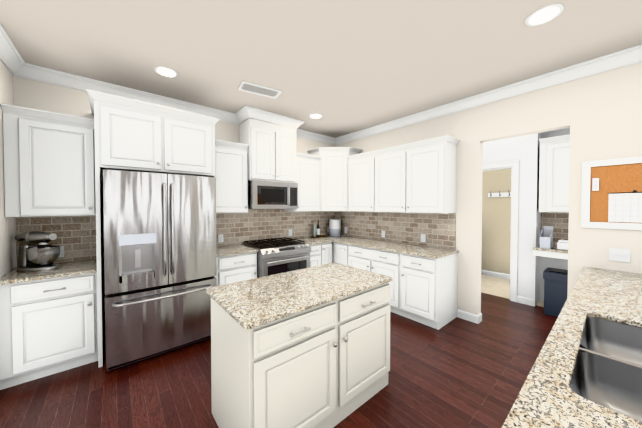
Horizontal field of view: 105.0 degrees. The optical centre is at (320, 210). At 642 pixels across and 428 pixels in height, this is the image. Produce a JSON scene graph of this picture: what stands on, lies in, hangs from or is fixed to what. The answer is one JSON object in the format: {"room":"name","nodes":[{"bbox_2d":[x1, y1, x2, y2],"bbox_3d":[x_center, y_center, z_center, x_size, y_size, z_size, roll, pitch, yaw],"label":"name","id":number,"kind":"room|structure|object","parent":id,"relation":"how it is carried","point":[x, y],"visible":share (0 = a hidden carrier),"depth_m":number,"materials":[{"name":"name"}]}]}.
{"room":"kitchen","nodes":[
{"label":"kitchen","id":0,"kind":"room"},
{"bbox_2d":[0,60,16,277],"bbox_3d":[-4.611,0.052,0.694,4.690,2.900,0.810,-1,1,-40],"label":"wall","id":1,"kind":"structure","parent":0,"point":[8,253],"depth_m":2.19,"materials":[{"name":"paint"}]},
{"bbox_2d":[0,23,7,46],"bbox_3d":[-4.283,-1.333,0.353,4.786,0.118,0.096,-1,1,-40],"label":"crown molding","id":2,"kind":"structure","parent":1,"relation":"attached to","point":[3,35],"depth_m":1.99,"materials":[{"name":"paint"}]},
{"bbox_2d":[0,36,27,78],"bbox_3d":[-2.707,-1.364,2.123,0.096,0.118,0.570,-1,1,-40],"label":"crown molding","id":3,"kind":"structure","parent":1,"relation":"attached to","point":[12,60],"depth_m":2.25,"materials":[{"name":"paint"}]},
{"bbox_2d":[13,76,334,335],"bbox_3d":[-1.347,-0.003,3.882,4.450,2.900,0.120,-1,1,-40],"label":"wall","id":4,"kind":"structure","parent":0,"point":[35,94],"depth_m":2.63,"materials":[{"name":"paint"}]},
{"bbox_2d":[1,103,99,216],"bbox_3d":[-2.651,-0.434,2.472,0.604,0.980,0.348,-1,1,-40],"label":"upper cabinet","id":5,"kind":"object","parent":4,"relation":"attached to","point":[50,169],"depth_m":2.31,"materials":[{"name":"paint"}]},
{"bbox_3d":[-0.054,0.510,4.739,0.340,0.012,0.155,-1,1,-40],"label":"tray","id":6,"kind":"object","parent":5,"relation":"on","visible":0},
{"bbox_2d":[313,222,316,236],"bbox_3d":[-0.116,0.351,4.681,0.062,0.308,0.061,-1,1,-40],"label":"oil bottle","id":7,"kind":"object","parent":6,"relation":"on","point":[314,231],"visible":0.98,"depth_m":4.67,"materials":[{"name":"clear glass"}]},
{"bbox_2d":[317,220,319,235],"bbox_3d":[-0.054,0.350,4.733,0.066,0.306,0.065,-1,1,-40],"label":"oil bottle","id":8,"kind":"object","parent":6,"relation":"on","point":[318,229],"visible":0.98,"depth_m":4.71,"materials":[{"name":"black glass"}]},
{"bbox_2d":[16,215,96,263],"bbox_3d":[-2.758,0.303,2.615,0.603,0.496,0.008,-1,1,-40],"label":"tile backsplash","id":9,"kind":"structure","parent":4,"relation":"attached to","point":[76,237],"depth_m":2.65,"materials":[{"name":"stone"}]},
{"bbox_2d":[59,246,63,256],"bbox_3d":[-2.760,0.439,2.594,0.075,0.118,0.007,-1,1,-40],"label":"electrical outlet plate","id":10,"kind":"object","parent":9,"relation":"attached to","point":[61,247],"depth_m":2.60,"materials":[{"name":"white plastic"}]},
{"bbox_2d":[13,63,243,123],"bbox_3d":[-2.108,-1.380,3.079,2.242,0.118,0.096,-1,1,-40],"label":"crown molding","id":11,"kind":"structure","parent":4,"relation":"attached to","point":[38,73],"depth_m":2.86,"materials":[{"name":"paint"}]},
{"bbox_2d":[96,92,215,176],"bbox_3d":[-1.892,-0.748,2.862,0.996,0.675,0.718,-1,1,-40],"label":"upper cabinet","id":12,"kind":"object","parent":4,"relation":"attached to","point":[155,138],"depth_m":2.53,"materials":[{"name":"paint"}]},
{"bbox_2d":[216,139,247,212],"bbox_3d":[-1.385,-0.452,3.534,0.569,0.980,0.348,-1,1,-40],"label":"upper cabinet","id":13,"kind":"object","parent":4,"relation":"attached to","point":[231,157],"depth_m":3.43,"materials":[{"name":"paint"}]},
{"bbox_2d":[239,118,299,184],"bbox_3d":[-0.837,-0.890,3.951,0.804,0.892,0.403,-1,1,-40],"label":"upper cabinet","id":14,"kind":"object","parent":4,"relation":"attached to","point":[272,155],"depth_m":3.76,"materials":[{"name":"paint"}]},
{"bbox_2d":[248,180,297,208],"bbox_3d":[-0.799,-0.228,3.933,0.792,0.424,0.461,-1,1,-40],"label":"over-the-range microwave","id":15,"kind":"object","parent":14,"relation":"attached to","point":[271,195],"visible":1,"depth_m":3.74,"materials":[{"name":"silver metal"}]},
{"bbox_2d":[216,209,335,245],"bbox_3d":[-0.702,0.251,4.339,2.633,0.541,0.009,-1,1,-40],"label":"tile backsplash","id":16,"kind":"structure","parent":4,"relation":"attached to","point":[257,224],"depth_m":4.16,"materials":[{"name":"stone"}]},
{"bbox_2d":[218,234,223,242],"bbox_3d":[-1.489,0.421,3.661,0.075,0.118,0.007,-1,1,-40],"label":"electrical outlet plate","id":17,"kind":"object","parent":16,"relation":"attached to","point":[220,237],"depth_m":3.66,"materials":[{"name":"white plastic"}]},
{"bbox_2d":[285,153,319,211],"bbox_3d":[-0.332,-0.468,4.418,0.549,0.980,0.348,-1,1,-40],"label":"upper cabinet","id":18,"kind":"object","parent":4,"relation":"attached to","point":[309,187],"depth_m":4.30,"materials":[{"name":"paint"}]},
{"bbox_2d":[296,131,335,144],"bbox_3d":[-0.191,-1.408,4.688,1.132,0.118,0.096,-1,1,-40],"label":"crown molding","id":19,"kind":"structure","parent":4,"relation":"attached to","point":[308,135],"depth_m":4.77,"materials":[{"name":"paint"}]},
{"bbox_2d":[308,147,362,210],"bbox_3d":[0.260,-0.555,4.685,0.697,1.145,0.697,-1,1,-40],"label":"upper cabinet","id":20,"kind":"object","parent":4,"relation":"attached to","point":[333,160],"depth_m":4.44,"materials":[{"name":"paint"}]},
{"bbox_2d":[0,292,556,427],"bbox_3d":[0.924,1.547,-0.399,12.130,0.050,10.000,-1,1,-40],"label":"floor","id":21,"kind":"structure","parent":0,"point":[456,372],"depth_m":2.08,"materials":[{"name":"brown wood"}]},
{"bbox_2d":[0,269,103,389],"bbox_3d":[-2.561,1.032,2.390,0.604,0.883,0.628,-1,1,-40],"label":"base cabinet","id":22,"kind":"object","parent":21,"relation":"on","point":[52,321],"depth_m":2.15,"materials":[{"name":"paint"}]},
{"bbox_2d":[0,257,99,284],"bbox_3d":[-2.551,0.573,2.371,0.604,0.030,0.637,-1,1,-40],"label":"countertop","id":23,"kind":"structure","parent":22,"relation":"on","point":[72,268],"depth_m":2.22,"materials":[{"name":"beige stone"}]},
{"bbox_2d":[14,230,59,270],"bbox_3d":[-2.702,0.371,2.349,0.313,0.372,0.299,-1,1,-40],"label":"stand mixer","id":24,"kind":"object","parent":23,"relation":"on","point":[43,255],"visible":1,"depth_m":2.31,"materials":[{"name":"metal"}]},
{"bbox_2d":[26,245,59,265],"bbox_3d":[-2.645,0.440,2.350,0.226,0.174,0.226,-1,1,-40],"label":"bowl","id":25,"kind":"object","parent":24,"relation":"on","point":[41,255],"depth_m":2.31,"materials":[{"name":"silver metal"}]},
{"bbox_2d":[103,168,216,370],"bbox_3d":[-1.784,0.544,2.756,0.940,1.845,0.999,-1,1,-40],"label":"refrigerator","id":26,"kind":"object","parent":21,"relation":"on","point":[160,260],"visible":0.98,"depth_m":2.38,"materials":[{"name":"silver metal"}]},
{"bbox_2d":[214,253,256,285],"bbox_3d":[-1.293,1.013,3.455,0.575,0.883,0.628,-1,1,-40],"label":"base cabinet","id":27,"kind":"object","parent":21,"relation":"on","point":[242,267],"depth_m":3.21,"materials":[{"name":"paint"}]},
{"bbox_2d":[216,245,257,256],"bbox_3d":[-1.284,0.555,3.435,0.573,0.030,0.637,-1,1,-40],"label":"countertop","id":28,"kind":"structure","parent":27,"relation":"on","point":[228,250],"depth_m":3.31,"materials":[{"name":"beige stone"}]},
{"bbox_2d":[241,237,310,277],"bbox_3d":[-0.692,0.967,3.826,0.816,0.962,0.804,-1,1,-40],"label":"range","id":29,"kind":"object","parent":21,"relation":"on","point":[276,256],"visible":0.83,"depth_m":3.56,"materials":[{"name":"silver metal"}]},
{"bbox_2d":[208,278,392,427],"bbox_3d":[-0.098,1.040,1.921,1.237,0.884,0.716,-1,1,-40],"label":"kitchen island","id":30,"kind":"object","parent":21,"relation":"on","point":[309,347],"depth_m":1.56,"materials":[{"name":"paint"}]},
{"bbox_2d":[206,262,389,329],"bbox_3d":[-0.115,0.580,1.932,1.297,0.030,0.724,-1,1,-40],"label":"island countertop","id":31,"kind":"structure","parent":30,"relation":"on","point":[250,302],"depth_m":1.74,"materials":[{"name":"beige stone"}]},
{"bbox_2d":[310,245,323,266],"bbox_3d":[-0.319,0.999,4.271,0.318,0.883,0.628,-1,1,-40],"label":"base cabinet","id":32,"kind":"object","parent":21,"relation":"on","point":[317,255],"depth_m":4.07,"materials":[{"name":"paint"}]},
{"bbox_2d":[324,249,331,263],"bbox_3d":[-0.096,0.995,4.459,0.265,0.883,0.628,-1,1,-40],"label":"base cabinet","id":33,"kind":"object","parent":21,"relation":"on","point":[327,252],"depth_m":4.22,"materials":[{"name":"paint"}]},
{"bbox_2d":[332,253,347,264],"bbox_3d":[0.582,0.997,4.383,0.627,0.883,0.309,-1,1,-40],"label":"base cabinet","id":34,"kind":"object","parent":21,"relation":"on","point":[342,258],"depth_m":4.19,"materials":[{"name":"paint"}]},
{"bbox_2d":[348,253,399,314],"bbox_3d":[0.993,1.005,3.894,0.627,0.883,0.969,-1,1,-40],"label":"base cabinet","id":35,"kind":"object","parent":21,"relation":"on","point":[365,263],"depth_m":3.48,"materials":[{"name":"paint"}]},
{"bbox_2d":[400,253,457,329],"bbox_3d":[1.460,1.015,3.337,0.627,0.883,0.486,-1,1,-40],"label":"base cabinet","id":36,"kind":"object","parent":21,"relation":"on","point":[428,291],"depth_m":3.12,"materials":[{"name":"paint"}]},
{"bbox_2d":[293,235,458,268],"bbox_3d":[0.613,0.547,3.859,1.223,0.030,2.427,-1,1,-40],"label":"countertop","id":37,"kind":"structure","parent":36,"relation":"on","point":[398,253],"depth_m":3.64,"materials":[{"name":"beige stone"}]},
{"bbox_2d":[329,219,340,236],"bbox_3d":[0.277,0.347,4.893,0.226,0.333,0.226,-1,1,-40],"label":"air purifier","id":38,"kind":"object","parent":37,"relation":"on","point":[334,227],"visible":1,"depth_m":4.80,"materials":[{"name":"white plastic"}]},
{"bbox_2d":[543,267,567,317],"bbox_3d":[3.369,1.147,3.393,0.384,0.607,0.419,-1,1,-40],"label":"trash can","id":39,"kind":"object","parent":21,"relation":"on","point":[555,287],"visible":0.56,"depth_m":3.35,"materials":[{"name":"plastic"}]},
{"bbox_2d":[502,267,641,427],"bbox_3d":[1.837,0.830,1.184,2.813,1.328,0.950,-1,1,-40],"label":"countertop","id":40,"kind":"structure","parent":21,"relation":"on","point":[586,371],"depth_m":1.03,"materials":[{"name":"stone"}]},
{"bbox_2d":[570,317,641,421],"bbox_3d":[1.314,0.717,0.926,1.010,0.205,0.530,-1,1,-40],"label":"sink","id":41,"kind":"object","parent":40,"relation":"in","point":[607,372],"depth_m":1.04,"materials":[{"name":"silver metal"}]},
{"bbox_2d":[0,0,641,137],"bbox_3d":[0.924,-1.403,-0.451,12.130,0.050,10.000,-1,1,-40],"label":"ceiling","id":42,"kind":"structure","parent":0,"point":[344,67],"depth_m":2.14,"materials":[{"name":"paint"}]},
{"bbox_2d":[154,66,177,77],"bbox_3d":[-1.600,-1.426,2.549,0.209,0.007,0.209,1,1,44],"label":"recessed light","id":43,"kind":"object","parent":42,"relation":"in","point":[164,71],"depth_m":2.53,"materials":[{"name":"paint"}]},
{"bbox_2d":[238,81,281,98],"bbox_3d":[-0.728,-1.433,2.948,0.470,0.008,0.230,-1,1,-31],"label":"ceiling vent","id":44,"kind":"object","parent":42,"relation":"in","point":[259,90],"visible":0.98,"depth_m":2.94,"materials":[{"name":"metal"}]},
{"bbox_2d":[240,106,304,130],"bbox_3d":[-0.685,-1.392,3.761,1.008,0.118,0.096,-1,1,-40],"label":"crown molding","id":45,"kind":"structure","parent":42,"relation":"attached to","point":[246,112],"depth_m":3.69,"materials":[{"name":"paint"}]},
{"bbox_2d":[309,113,322,118],"bbox_3d":[-0.078,-1.448,3.800,0.209,0.007,0.209,1,1,44],"label":"recessed light","id":46,"kind":"object","parent":42,"relation":"in","point":[315,116],"depth_m":3.81,"materials":[{"name":"paint"}]},
{"bbox_2d":[525,4,563,25],"bbox_3d":[1.620,-1.413,1.792,0.209,0.007,0.209,1,1,44],"label":"recessed light","id":47,"kind":"object","parent":42,"relation":"in","point":[544,14],"depth_m":1.78,"materials":[{"name":"paint"}]},
{"bbox_2d":[335,62,641,314],"bbox_3d":[3.403,0.037,1.591,0.120,2.900,9.500,-1,1,-40],"label":"wall","id":48,"kind":"structure","parent":0,"point":[599,115],"depth_m":2.55,"materials":[{"name":"paint"}]},
{"bbox_2d":[348,151,371,211],"bbox_3d":[0.808,-0.466,4.307,0.347,0.980,0.584,-1,1,-40],"label":"upper cabinet","id":49,"kind":"object","parent":48,"relation":"attached to","point":[360,164],"depth_m":4.20,"materials":[{"name":"paint"}]},
{"bbox_2d":[336,211,455,249],"bbox_3d":[1.073,0.275,4.265,0.009,0.496,2.370,-1,1,-40],"label":"tile backsplash","id":50,"kind":"structure","parent":48,"relation":"attached to","point":[439,229],"depth_m":3.96,"materials":[{"name":"stone"}]},
{"bbox_2d":[421,234,425,241],"bbox_3d":[1.531,0.420,3.695,0.007,0.118,0.075,-1,1,-40],"label":"electrical outlet plate","id":51,"kind":"object","parent":50,"relation":"attached to","point":[423,236],"depth_m":3.69,"materials":[{"name":"white plastic"}]},
{"bbox_2d":[372,135,459,212],"bbox_3d":[1.351,-0.454,3.660,0.347,0.980,1.105,-1,1,-40],"label":"upper cabinet","id":52,"kind":"object","parent":48,"relation":"attached to","point":[419,177],"depth_m":3.42,"materials":[{"name":"paint"}]},
{"bbox_2d":[336,44,641,144],"bbox_3d":[3.321,-1.353,1.497,0.096,0.118,9.500,-1,1,-40],"label":"crown molding","id":53,"kind":"structure","parent":48,"relation":"attached to","point":[632,55],"depth_m":2.78,"materials":[{"name":"paint"}]},
{"bbox_2d":[581,156,641,229],"bbox_3d":[2.983,-0.145,1.974,0.025,0.650,1.232,-1,1,-40],"label":"bulletin board","id":54,"kind":"object","parent":48,"relation":"attached to","point":[611,196],"visible":0.96,"depth_m":2.29,"materials":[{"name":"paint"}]},
{"bbox_2d":[609,248,629,262],"bbox_3d":[2.750,0.415,2.270,0.015,0.118,0.125,-1,1,-40],"label":"electrical outlet plate","id":55,"kind":"object","parent":48,"relation":"attached to","point":[619,255],"depth_m":2.27,"materials":[{"name":"white plastic"}]},
{"bbox_2d":[481,274,543,306],"bbox_3d":[3.401,1.430,4.682,1.400,0.006,2.400,-1,1,-40],"label":"floor","id":56,"kind":"structure","parent":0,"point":[495,286],"depth_m":4.55,"materials":[{"name":"beige tile"}]},
{"bbox_2d":[481,128,569,305],"bbox_3d":[3.241,-0.004,3.922,2.630,2.900,3.320,-1,1,-40],"label":"wall","id":57,"kind":"structure","parent":0,"point":[524,150],"depth_m":3.87,"materials":[{"name":"paint"}]},
{"bbox_2d":[481,270,509,278],"bbox_3d":[3.856,1.374,5.062,0.014,0.105,2.100,-1,1,-40],"label":"baseboard","id":58,"kind":"structure","parent":57,"relation":"attached to","point":[501,275],"depth_m":5.23,"materials":[{"name":"paint"}]},
{"bbox_2d":[488,190,510,196],"bbox_3d":[3.724,-0.341,5.131,0.086,0.131,0.440,-1,1,-40],"label":"hook rail","id":59,"kind":"object","parent":57,"relation":"attached to","point":[504,194],"visible":1,"depth_m":5.13,"materials":[{"name":"paint"}]},
{"bbox_2d":[482,160,518,301],"bbox_3d":[2.816,0.327,4.256,0.148,2.227,0.968,-1,1,-40],"label":"door frame","id":60,"kind":"structure","parent":57,"relation":"attached to","point":[514,165],"depth_m":3.88,"materials":[{"name":"paint"}]},
{"bbox_2d":[533,134,569,259],"bbox_3d":[3.575,-0.194,3.340,0.597,1.700,0.966,-1,1,-40],"label":"cabinet","id":61,"kind":"object","parent":57,"relation":"attached to","point":[554,166],"visible":0.4,"depth_m":3.52,"materials":[{"name":"paint"}]},
{"bbox_2d":[540,226,552,248],"bbox_3d":[3.233,0.387,3.530,0.255,0.300,0.110,-1,1,-40],"label":"magazine file","id":62,"kind":"object","parent":61,"relation":"on","point":[546,238],"visible":1,"depth_m":3.48,"materials":[{"name":"grey plastic"}]},
{"bbox_2d":[557,240,567,250],"bbox_3d":[3.332,0.477,3.379,0.180,0.125,0.120,-1,1,-40],"label":"printer","id":63,"kind":"object","parent":61,"relation":"on","point":[562,244],"visible":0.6,"depth_m":3.33,"materials":[{"name":"white plastic"}]},
{"bbox_2d":[541,212,568,244],"bbox_3d":[3.793,0.285,3.545,0.008,0.501,0.947,-1,1,-40],"label":"tile backsplash","id":64,"kind":"structure","parent":57,"relation":"attached to","point":[558,222],"depth_m":3.76,"materials":[{"name":"stone"}]}
]}

